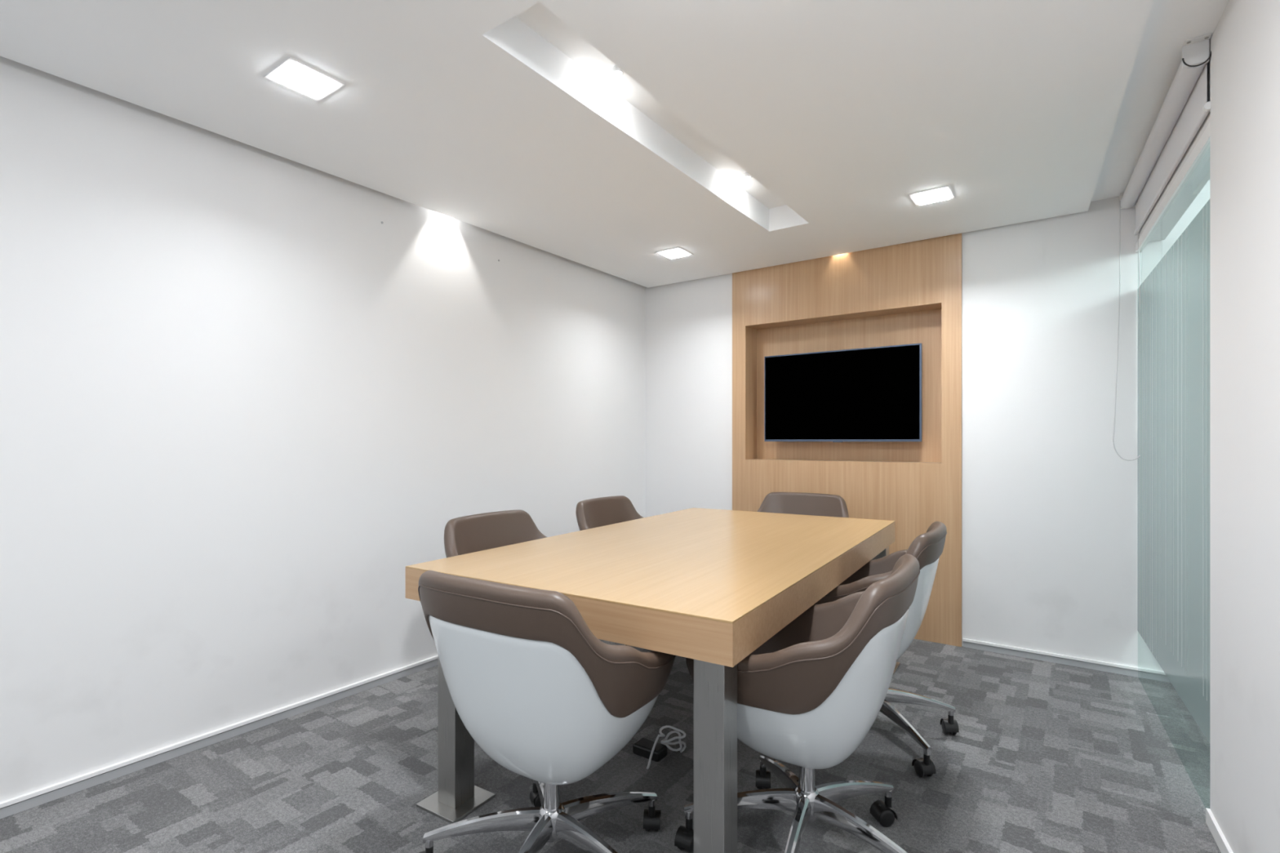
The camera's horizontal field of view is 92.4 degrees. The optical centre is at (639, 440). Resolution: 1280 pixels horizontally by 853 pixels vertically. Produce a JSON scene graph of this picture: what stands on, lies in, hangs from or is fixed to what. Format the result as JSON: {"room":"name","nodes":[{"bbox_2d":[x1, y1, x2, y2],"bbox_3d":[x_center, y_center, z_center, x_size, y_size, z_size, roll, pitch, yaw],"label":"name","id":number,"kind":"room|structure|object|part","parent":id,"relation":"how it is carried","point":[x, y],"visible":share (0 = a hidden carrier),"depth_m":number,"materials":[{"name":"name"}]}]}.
{"room":"office","nodes":[
{"label":"office","id":0,"kind":"room"},
{"bbox_2d":[0,56,644,802],"bbox_3d":[-1.595,-0.175,2.678,0.120,2.750,5.725,0,0,35],"label":"wall","id":1,"kind":"structure","parent":0,"point":[238,400],"depth_m":2.49,"materials":[{"name":"white paint"}]},
{"bbox_2d":[0,654,438,818],"bbox_3d":[-1.575,1.176,2.590,0.016,0.048,5.605,0,0,35],"label":"baseboard","id":2,"kind":"structure","parent":1,"relation":"attached to","point":[9,807],"depth_m":2.36,"materials":[{"name":"grey paint"}]},
{"bbox_2d":[0,0,1153,288],"bbox_3d":[-0.257,-1.300,1.634,3.162,0.200,5.570,0,0,35],"label":"ceiling","id":3,"kind":"structure","parent":0,"point":[512,119],"depth_m":2.20,"materials":[{"name":"white paint"}]},
{"bbox_2d":[263,57,344,101],"bbox_3d":[-1.115,-1.220,2.041,0.176,0.059,0.176,0,0,35],"label":"recessed light","id":4,"kind":"object","parent":3,"relation":"in","point":[291,73],"visible":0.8,"depth_m":2.07,"materials":[{"name":"white plastic"}]},
{"bbox_2d":[288,66,319,82],"bbox_3d":[-1.115,-1.247,2.041,0.136,0.004,0.136,0,0,35],"label":"diffuser","id":5,"kind":"object","parent":4,"relation":"attached to","point":[295,73],"depth_m":2.09,"materials":[{"name":"white plastic"}]},
{"bbox_2d":[612,65,623,76],"bbox_3d":[-0.079,-1.321,2.194,0.042,0.016,0.042,0,0,35],"label":"recessed light","id":6,"kind":"object","parent":3,"relation":"in","point":[616,71],"visible":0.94,"depth_m":2.18,"materials":[{"name":"white"}]},
{"bbox_3d":[-0.079,-1.315,2.194,0.028,0.004,0.028,0,0,35],"label":"bulb","id":7,"kind":"part","parent":6,"relation":"part of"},
{"bbox_2d":[655,247,693,259],"bbox_3d":[0.220,-1.220,3.925,0.176,0.059,0.176,0,0,35],"label":"recessed light","id":8,"kind":"object","parent":3,"relation":"in","point":[677,252],"visible":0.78,"depth_m":3.96,"materials":[{"name":"white plastic"}]},
{"bbox_2d":[743,173,751,178],"bbox_3d":[0.537,-1.321,3.063,0.042,0.016,0.042,0,0,35],"label":"recessed light","id":9,"kind":"object","parent":3,"relation":"in","point":[746,175],"visible":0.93,"depth_m":3.05,"materials":[{"name":"white"}]},
{"bbox_2d":[908,185,955,205],"bbox_3d":[1.432,-1.220,3.008,0.176,0.059,0.176,0,0,35],"label":"recessed light","id":10,"kind":"object","parent":3,"relation":"in","point":[942,193],"visible":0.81,"depth_m":3.04,"materials":[{"name":"white plastic"}]},
{"bbox_2d":[0,639,1221,852],"bbox_3d":[0.604,1.225,1.120,5.510,0.050,5.725,0,0,35],"label":"floor","id":11,"kind":"structure","parent":0,"point":[1044,757],"depth_m":2.15,"materials":[{"name":"grey carpet"}]},
{"bbox_2d":[444,510,546,557],"bbox_3d":[-0.487,0.764,2.690,0.722,0.865,0.687,0,0,32],"label":"swivel chair","id":12,"kind":"object","parent":11,"relation":"on","point":[473,533],"visible":0.09,"depth_m":2.77,"materials":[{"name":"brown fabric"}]},
{"bbox_2d":[417,570,675,852],"bbox_3d":[-0.231,0.764,1.677,0.695,0.865,0.724,0,0,32],"label":"swivel chair","id":13,"kind":"object","parent":11,"relation":"on","point":[550,702],"visible":0.99,"depth_m":1.47,"materials":[{"name":"white plastic"}]},
{"bbox_3d":[-0.432,1.061,1.683,0.322,0.106,0.038,0,0,1],"label":"leg","id":14,"kind":"part","parent":13,"relation":"part of","materials":[{"name":"silver metal"}]},
{"bbox_3d":[-0.297,1.061,1.863,0.038,0.106,0.322,0,0,-17],"label":"leg","id":15,"kind":"part","parent":13,"relation":"part of","materials":[{"name":"silver metal"}]},
{"bbox_2d":[575,495,643,646],"bbox_3d":[0.002,0.764,3.411,0.695,0.865,0.714,0,0,32],"label":"swivel chair","id":16,"kind":"object","parent":11,"relation":"on","point":[609,510],"visible":0.06,"depth_m":3.54,"materials":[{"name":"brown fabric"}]},
{"bbox_2d":[405,507,900,852],"bbox_3d":[0.289,0.815,2.679,1.225,0.771,2.222,0,0,32],"label":"meeting table","id":17,"kind":"object","parent":11,"relation":"on","point":[709,587],"visible":0.8,"depth_m":1.98,"materials":[{"name":"brown wood"}]},
{"bbox_3d":[-0.610,1.196,2.038,0.179,0.009,0.179,0,0,32],"label":"foot plate","id":18,"kind":"part","parent":17,"relation":"part of","materials":[{"name":"silver metal"}]},
{"bbox_3d":[-0.610,0.865,2.038,0.083,0.654,0.083,0,0,32],"label":"leg","id":19,"kind":"part","parent":17,"relation":"part of","materials":[{"name":"silver metal"}]},
{"bbox_3d":[0.189,0.865,1.536,0.083,0.654,0.083,0,0,32],"label":"leg","id":20,"kind":"part","parent":17,"relation":"part of","materials":[{"name":"silver metal"}]},
{"bbox_3d":[1.275,0.865,3.267,0.083,0.654,0.083,0,0,32],"label":"leg","id":21,"kind":"part","parent":17,"relation":"part of","materials":[{"name":"silver metal"}]},
{"bbox_3d":[1.275,1.196,3.267,0.179,0.009,0.179,0,0,32],"label":"foot plate","id":22,"kind":"part","parent":17,"relation":"part of","materials":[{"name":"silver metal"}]},
{"bbox_2d":[632,725,686,769],"bbox_3d":[0.070,1.155,2.352,0.214,0.089,0.152,0,0,-36],"label":"cable bundle","id":23,"kind":"object","parent":11,"relation":"on","point":[652,750],"visible":1,"depth_m":2.33,"materials":[{"name":"grey plastic"}]},
{"bbox_2d":[674,554,919,852],"bbox_3d":[0.482,0.764,1.743,0.694,0.865,0.679,0,0,32],"label":"swivel chair","id":24,"kind":"object","parent":11,"relation":"on","point":[808,696],"visible":0.87,"depth_m":1.55,"materials":[{"name":"white plastic"}]},
{"bbox_3d":[0.291,1.061,1.792,0.322,0.106,0.038,0,0,8],"label":"leg","id":25,"kind":"part","parent":24,"relation":"part of","materials":[{"name":"silver metal"}]},
{"bbox_3d":[0.447,1.061,1.953,0.038,0.106,0.322,0,0,-10],"label":"leg","id":26,"kind":"part","parent":24,"relation":"part of","materials":[{"name":"silver metal"}]},
{"bbox_2d":[756,492,848,517],"bbox_3d":[0.944,0.764,3.660,0.708,0.865,0.690,0,0,32],"label":"swivel chair","id":27,"kind":"object","parent":11,"relation":"on","point":[789,503],"visible":0.1,"depth_m":3.86,"materials":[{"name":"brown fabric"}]},
{"bbox_2d":[813,521,959,777],"bbox_3d":[0.912,0.764,2.538,0.702,0.865,0.722,0,0,32],"label":"swivel chair","id":28,"kind":"object","parent":11,"relation":"on","point":[927,548],"visible":0.21,"depth_m":2.28,"materials":[{"name":"white plastic"}]},
{"bbox_3d":[0.978,1.061,2.319,0.038,0.106,0.322,0,0,-16],"label":"leg","id":29,"kind":"part","parent":28,"relation":"part of","materials":[{"name":"silver metal"}]},
{"bbox_3d":[1.116,1.061,2.496,0.322,0.106,0.038,0,0,2],"label":"leg","id":30,"kind":"part","parent":28,"relation":"part of","materials":[{"name":"silver metal"}]},
{"bbox_2d":[644,179,1209,671],"bbox_3d":[2.224,-0.175,3.406,5.510,2.750,0.120,0,0,35],"label":"wall","id":31,"kind":"structure","parent":0,"point":[1049,502],"depth_m":3.39,"materials":[{"name":"white paint"}]},
{"bbox_2d":[732,233,961,647],"bbox_3d":[1.324,-0.060,4.072,1.476,2.520,0.202,0,0,35],"label":"wall panel","id":32,"kind":"object","parent":31,"relation":"attached to","point":[907,293],"visible":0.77,"depth_m":3.90,"materials":[{"name":"brown wood"}]},
{"bbox_2d":[764,342,922,442],"bbox_3d":[1.335,-0.291,4.090,1.027,0.605,0.128,0,0,35],"label":"television","id":33,"kind":"object","parent":32,"relation":"attached to","point":[873,393],"visible":1,"depth_m":4.01,"materials":[{"name":"black plastic"}]},
{"bbox_2d":[962,638,1170,683],"bbox_3d":[2.776,1.176,2.932,2.200,0.048,0.016,0,0,35],"label":"baseboard","id":34,"kind":"structure","parent":31,"relation":"attached to","point":[1146,673],"depth_m":3.27,"materials":[{"name":"grey"}]},
{"bbox_2d":[1091,0,1228,201],"bbox_3d":[1.488,-1.329,0.419,1.480,0.142,5.716,0,0,32],"label":"ceiling","id":35,"kind":"structure","parent":0,"point":[1158,59],"depth_m":2.12,"materials":[{"name":"white paint"}]},
{"bbox_2d":[1138,0,1279,852],"bbox_3d":[1.270,-0.039,0.953,0.133,2.478,5.005,0,0,32],"label":"wall","id":36,"kind":"structure","parent":0,"point":[1245,41],"depth_m":1.63,"materials":[{"name":"white paint"}]},
{"bbox_2d":[1135,122,1209,253],"bbox_3d":[2.165,-0.978,2.515,0.024,0.045,1.405,0,0,32],"label":"trim","id":37,"kind":"structure","parent":36,"relation":"attached to","point":[1201,149],"depth_m":2.33,"materials":[{"name":"white"}]},
{"bbox_2d":[1137,199,1209,742],"bbox_3d":[2.164,0.121,2.514,0.013,2.157,1.403,0,0,32],"label":"window","id":38,"kind":"structure","parent":36,"relation":"in","point":[1173,318],"depth_m":2.35,"materials":[{"name":"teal glass"}]},
{"bbox_2d":[1112,32,1212,461],"bbox_3d":[2.114,-0.579,2.521,0.133,1.362,1.442,0,0,32],"label":"roller blind","id":39,"kind":"object","parent":38,"relation":"attached to","point":[1185,106],"visible":0.91,"depth_m":2.30,"materials":[{"name":"white fabric"}]},
{"bbox_3d":[2.450,-0.553,3.070,0.133,1.310,0.006,0,0,32],"label":"chain","id":40,"kind":"part","parent":39,"relation":"part of","materials":[{"name":"grey"}]},
{"bbox_2d":[1205,808,1233,852],"bbox_3d":[0.894,1.177,0.476,0.010,0.045,3.400,0,0,32],"label":"baseboard","id":41,"kind":"structure","parent":36,"relation":"attached to","point":[1220,840],"depth_m":1.82,"materials":[{"name":"white"}]}
]}

